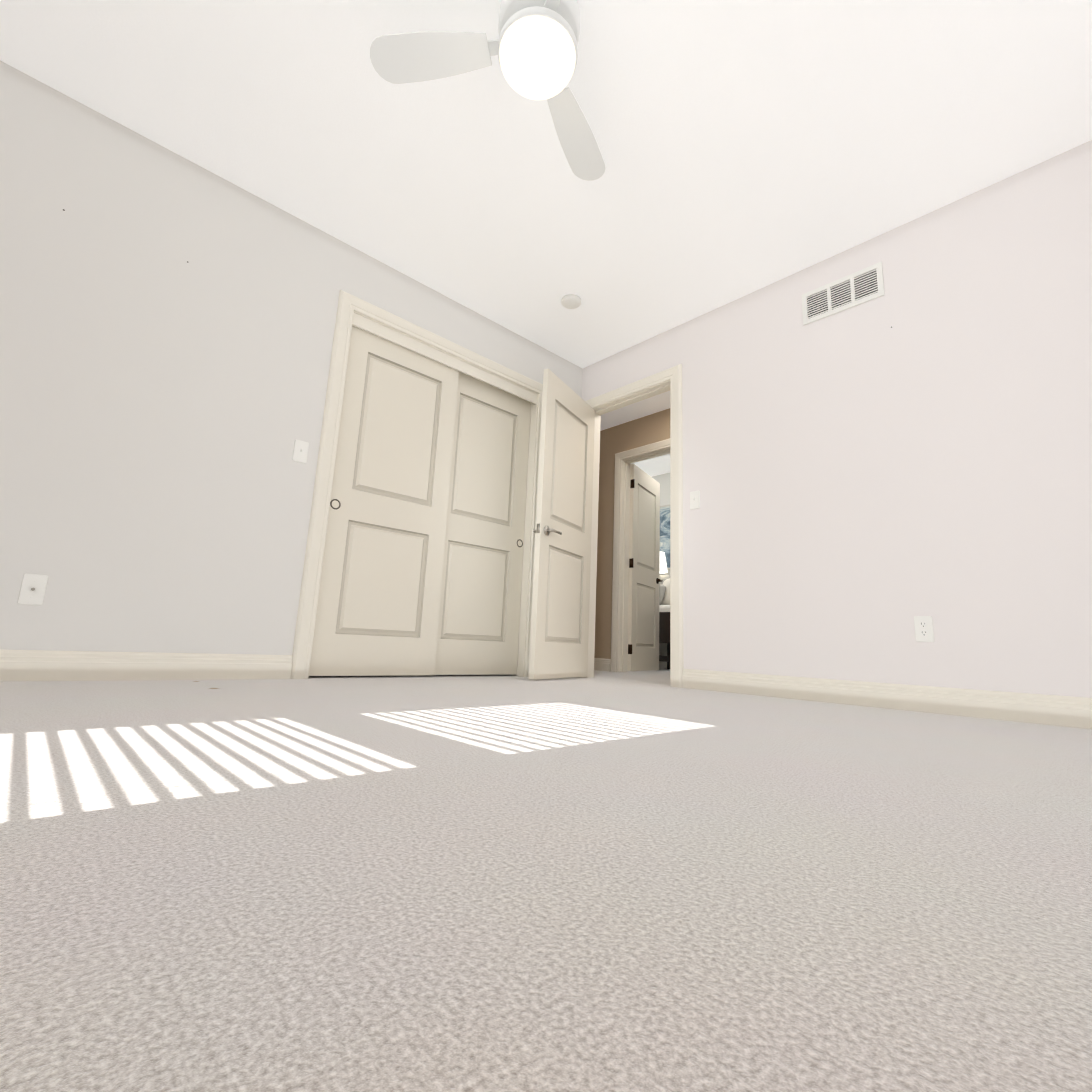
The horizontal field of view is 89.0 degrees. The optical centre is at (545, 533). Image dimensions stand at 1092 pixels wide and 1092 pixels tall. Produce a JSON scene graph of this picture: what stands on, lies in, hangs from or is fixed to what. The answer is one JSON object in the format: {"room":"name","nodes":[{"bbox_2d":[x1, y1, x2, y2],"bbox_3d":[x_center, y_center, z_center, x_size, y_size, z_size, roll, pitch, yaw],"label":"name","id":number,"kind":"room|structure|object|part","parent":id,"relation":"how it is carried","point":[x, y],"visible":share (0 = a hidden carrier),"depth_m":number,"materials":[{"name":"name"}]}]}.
{"room":"empty bedroom","nodes":[
{"label":"empty bedroom","id":0,"kind":"room"},
{"bbox_2d":[0,60,582,654],"bbox_3d":[-1.251,-0.475,3.010,4.230,2.440,0.120,13,-15,-42],"label":"wall","id":1,"kind":"structure","parent":0,"point":[162,403],"depth_m":2.49,"materials":[{"name":"white paint"}]},
{"bbox_2d":[17,573,47,604],"bbox_3d":[-1.966,0.213,2.129,0.071,0.116,0.020,13,-15,-42],"label":"outlet","id":2,"kind":"object","parent":1,"relation":"attached to","point":[32,589],"visible":1,"depth_m":2.13,"materials":[{"name":"white plastic"}]},
{"bbox_2d":[0,649,291,680],"bbox_3d":[-1.968,0.495,2.085,1.956,0.114,0.016,13,-15,-42],"label":"baseboard","id":3,"kind":"structure","parent":1,"relation":"attached to","point":[34,665],"depth_m":2.31,"materials":[{"name":"white paint"}]},
{"bbox_2d":[292,439,308,463],"bbox_3d":[-1.273,-0.430,2.886,0.071,0.116,0.018,13,-15,-42],"label":"light switch","id":4,"kind":"object","parent":1,"relation":"attached to","point":[300,452],"visible":1,"depth_m":2.89,"materials":[{"name":"white plastic"}]},
{"bbox_2d":[309,325,458,675],"bbox_3d":[-0.904,-0.191,3.268,0.745,1.990,0.038,13,-15,-42],"label":"closet door leaf","id":5,"kind":"structure","parent":1,"relation":"in","point":[378,608],"depth_m":3.23,"materials":[{"name":"beige paint"}]},
{"bbox_2d":[290,290,542,678],"bbox_3d":[-0.659,-0.196,3.510,1.618,2.139,0.144,13,-15,-42],"label":"trim","id":6,"kind":"structure","parent":1,"relation":"attached to","point":[357,312],"depth_m":3.27,"materials":[{"name":"white paint"}]},
{"bbox_2d":[434,372,530,674],"bbox_3d":[-0.439,-0.074,3.748,0.745,1.990,0.038,13,-15,-42],"label":"closet door leaf","id":7,"kind":"structure","parent":1,"relation":"in","point":[479,619],"depth_m":3.75,"materials":[{"name":"beige paint"}]},
{"bbox_2d":[0,668,1091,1091],"bbox_3d":[0.058,0.912,3.275,6.950,0.060,6.410,13,-15,-42],"label":"floor","id":8,"kind":"structure","parent":0,"point":[508,882],"depth_m":0.51,"materials":[{"name":"carpet"}]},
{"bbox_2d":[659,612,669,668],"bbox_3d":[1.265,1.065,6.429,0.680,0.980,1.940,13,-15,-42],"label":"daybed","id":9,"kind":"object","parent":8,"relation":"on","point":[664,627],"visible":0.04,"depth_m":5.94,"materials":[{"name":"brown wood"}]},
{"bbox_2d":[659,605,669,611],"bbox_3d":[1.258,0.984,6.436,0.618,0.260,1.840,13,-15,-42],"label":"mattress","id":10,"kind":"object","parent":9,"relation":"on","point":[664,608],"visible":0.02,"depth_m":6.00,"materials":[{"name":"white fabric"}]},
{"bbox_2d":[659,585,665,603],"bbox_3d":[1.204,0.708,6.420,0.400,0.270,0.120,-9,-42,46],"label":"pillow","id":11,"kind":"object","parent":10,"relation":"on","point":[662,589],"visible":0.17,"depth_m":6.29,"materials":[{"name":"grey fabric"}]},
{"bbox_2d":[659,575,669,604],"bbox_3d":[1.418,0.685,6.612,0.180,0.420,0.580,30,-26,-37],"label":"pillow","id":12,"kind":"object","parent":10,"relation":"on","point":[663,577],"visible":0.04,"depth_m":6.61,"materials":[{"name":"grey fabric"}]},
{"bbox_2d":[660,578,669,604],"bbox_3d":[1.498,0.655,6.291,0.480,0.360,0.150,-9,-36,46],"label":"pillow","id":13,"kind":"object","parent":10,"relation":"on","point":[666,598],"visible":0.25,"depth_m":6.31,"materials":[{"name":"beige fabric"}]},
{"bbox_2d":[0,0,1091,476],"bbox_3d":[0.169,-1.557,3.768,6.950,0.100,6.410,13,-15,-42],"label":"ceiling","id":14,"kind":"structure","parent":0,"point":[748,146],"depth_m":2.42,"materials":[{"name":"white paint"}]},
{"bbox_2d":[370,0,605,180],"bbox_3d":[0.057,-1.690,1.904,0.954,0.378,1.039,13,-15,-42],"label":"fan","id":15,"kind":"object","parent":14,"relation":"hanging from","point":[534,47],"visible":1,"depth_m":1.89,"materials":[{"name":"white plastic"}]},
{"bbox_3d":[-0.370,-1.662,1.925,0.496,0.014,0.150,1,-19,8],"label":"blade","id":16,"kind":"part","parent":15,"relation":"part of","materials":[{"name":"white"}]},
{"bbox_3d":[0.110,-1.588,2.188,0.150,0.014,0.496,6,-9,24],"label":"blade","id":17,"kind":"part","parent":15,"relation":"part of","materials":[{"name":"white"}]},
{"bbox_2d":[561,294,580,308],"bbox_3d":[0.166,-1.512,3.640,0.132,0.038,0.132,13,-15,-42],"label":"smoke detector","id":18,"kind":"object","parent":14,"relation":"attached to","point":[571,301],"visible":0.98,"depth_m":3.61,"materials":[{"name":"white plastic"}]},
{"bbox_2d":[594,408,669,658],"bbox_3d":[0.471,0.142,5.716,0.120,2.440,2.425,13,-15,-42],"label":"wall","id":19,"kind":"structure","parent":0,"point":[610,442],"depth_m":5.47,"materials":[{"name":"beige paint"}]},
{"bbox_2d":[594,658,610,671],"bbox_3d":[0.115,1.313,5.714,0.016,0.114,1.436,13,-15,-42],"label":"baseboard","id":20,"kind":"structure","parent":19,"relation":"attached to","point":[600,664],"depth_m":5.26,"materials":[{"name":"white paint"}]},
{"bbox_2d":[611,438,669,671],"bbox_3d":[1.023,0.197,5.096,0.166,2.139,0.948,13,-15,-42],"label":"door frame","id":21,"kind":"structure","parent":19,"relation":"attached to","point":[624,460],"depth_m":5.34,"materials":[{"name":"white paint"}]},
{"bbox_2d":[627,464,662,670],"bbox_3d":[1.016,0.360,5.701,0.154,2.030,0.764,-4,-13,31],"label":"door","id":22,"kind":"structure","parent":19,"relation":"in","point":[643,596],"depth_m":5.63,"materials":[{"name":"beige paint"}]},
{"bbox_2d":[652,473,669,655],"bbox_3d":[1.931,0.363,6.497,0.120,2.440,4.440,13,-15,-42],"label":"wall","id":23,"kind":"structure","parent":0,"point":[663,480],"depth_m":7.08,"materials":[{"name":"grey paint"}]},
{"bbox_2d":[659,661,666,668],"bbox_3d":[1.830,1.492,6.225,0.016,0.114,4.200,13,-15,-42],"label":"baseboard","id":24,"kind":"structure","parent":23,"relation":"attached to","point":[662,664],"depth_m":6.66,"materials":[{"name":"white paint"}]},
{"bbox_2d":[660,551,667,573],"bbox_3d":[1.349,0.397,6.770,0.354,0.320,0.335,13,-15,-42],"label":"light","id":25,"kind":"object","parent":23,"relation":"attached to","point":[663,566],"visible":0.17,"depth_m":6.63,"materials":[{"name":"white"}]},
{"bbox_2d":[660,505,669,569],"bbox_3d":[1.583,0.029,6.844,0.035,0.816,1.236,13,-15,-42],"label":"framed picture","id":26,"kind":"object","parent":23,"relation":"attached to","point":[665,528],"depth_m":6.94,"materials":[{"name":"paint"}]},
{"bbox_2d":[582,140,1091,697],"bbox_3d":[1.466,-0.338,3.086,0.120,2.440,3.690,13,-15,-42],"label":"wall","id":27,"kind":"structure","parent":0,"point":[867,481],"depth_m":2.69,"materials":[{"name":"white paint"}]},
{"bbox_2d":[529,369,594,678],"bbox_3d":[0.142,-0.046,3.863,0.154,2.030,0.754,-4,-13,30],"label":"door leaf","id":28,"kind":"structure","parent":27,"relation":"in","point":[560,614],"depth_m":3.78,"materials":[{"name":"beige paint"}]},
{"bbox_2d":[579,364,683,687],"bbox_3d":[0.606,-0.049,3.958,0.166,2.139,0.938,13,-15,-42],"label":"door frame","id":29,"kind":"structure","parent":27,"relation":"attached to","point":[666,380],"depth_m":3.75,"materials":[{"name":"white paint"}]},
{"bbox_2d":[690,491,699,509],"bbox_3d":[0.942,-0.216,3.526,0.018,0.116,0.071,13,-15,-42],"label":"light switch","id":30,"kind":"object","parent":27,"relation":"attached to","point":[694,499],"visible":1,"depth_m":3.53,"materials":[{"name":"white plastic"}]},
{"bbox_2d":[802,261,884,324],"bbox_3d":[1.624,-1.316,3.059,0.008,0.195,0.416,13,-15,-42],"label":"air vent","id":31,"kind":"object","parent":27,"relation":"in","point":[864,285],"visible":1,"depth_m":3.05,"materials":[{"name":"white metal"}]},
{"bbox_2d":[682,669,1091,728],"bbox_3d":[1.688,0.736,2.472,0.016,0.114,2.506,13,-15,-42],"label":"baseboard","id":32,"kind":"structure","parent":27,"relation":"attached to","point":[1064,711],"depth_m":2.51,"materials":[{"name":"white paint"}]},
{"bbox_2d":[914,616,933,641],"bbox_3d":[1.717,0.432,2.522,0.008,0.116,0.071,13,-15,-42],"label":"electrical outlet","id":33,"kind":"object","parent":27,"relation":"attached to","point":[924,631],"visible":1,"depth_m":2.52,"materials":[{"name":"white plastic"}]}
]}

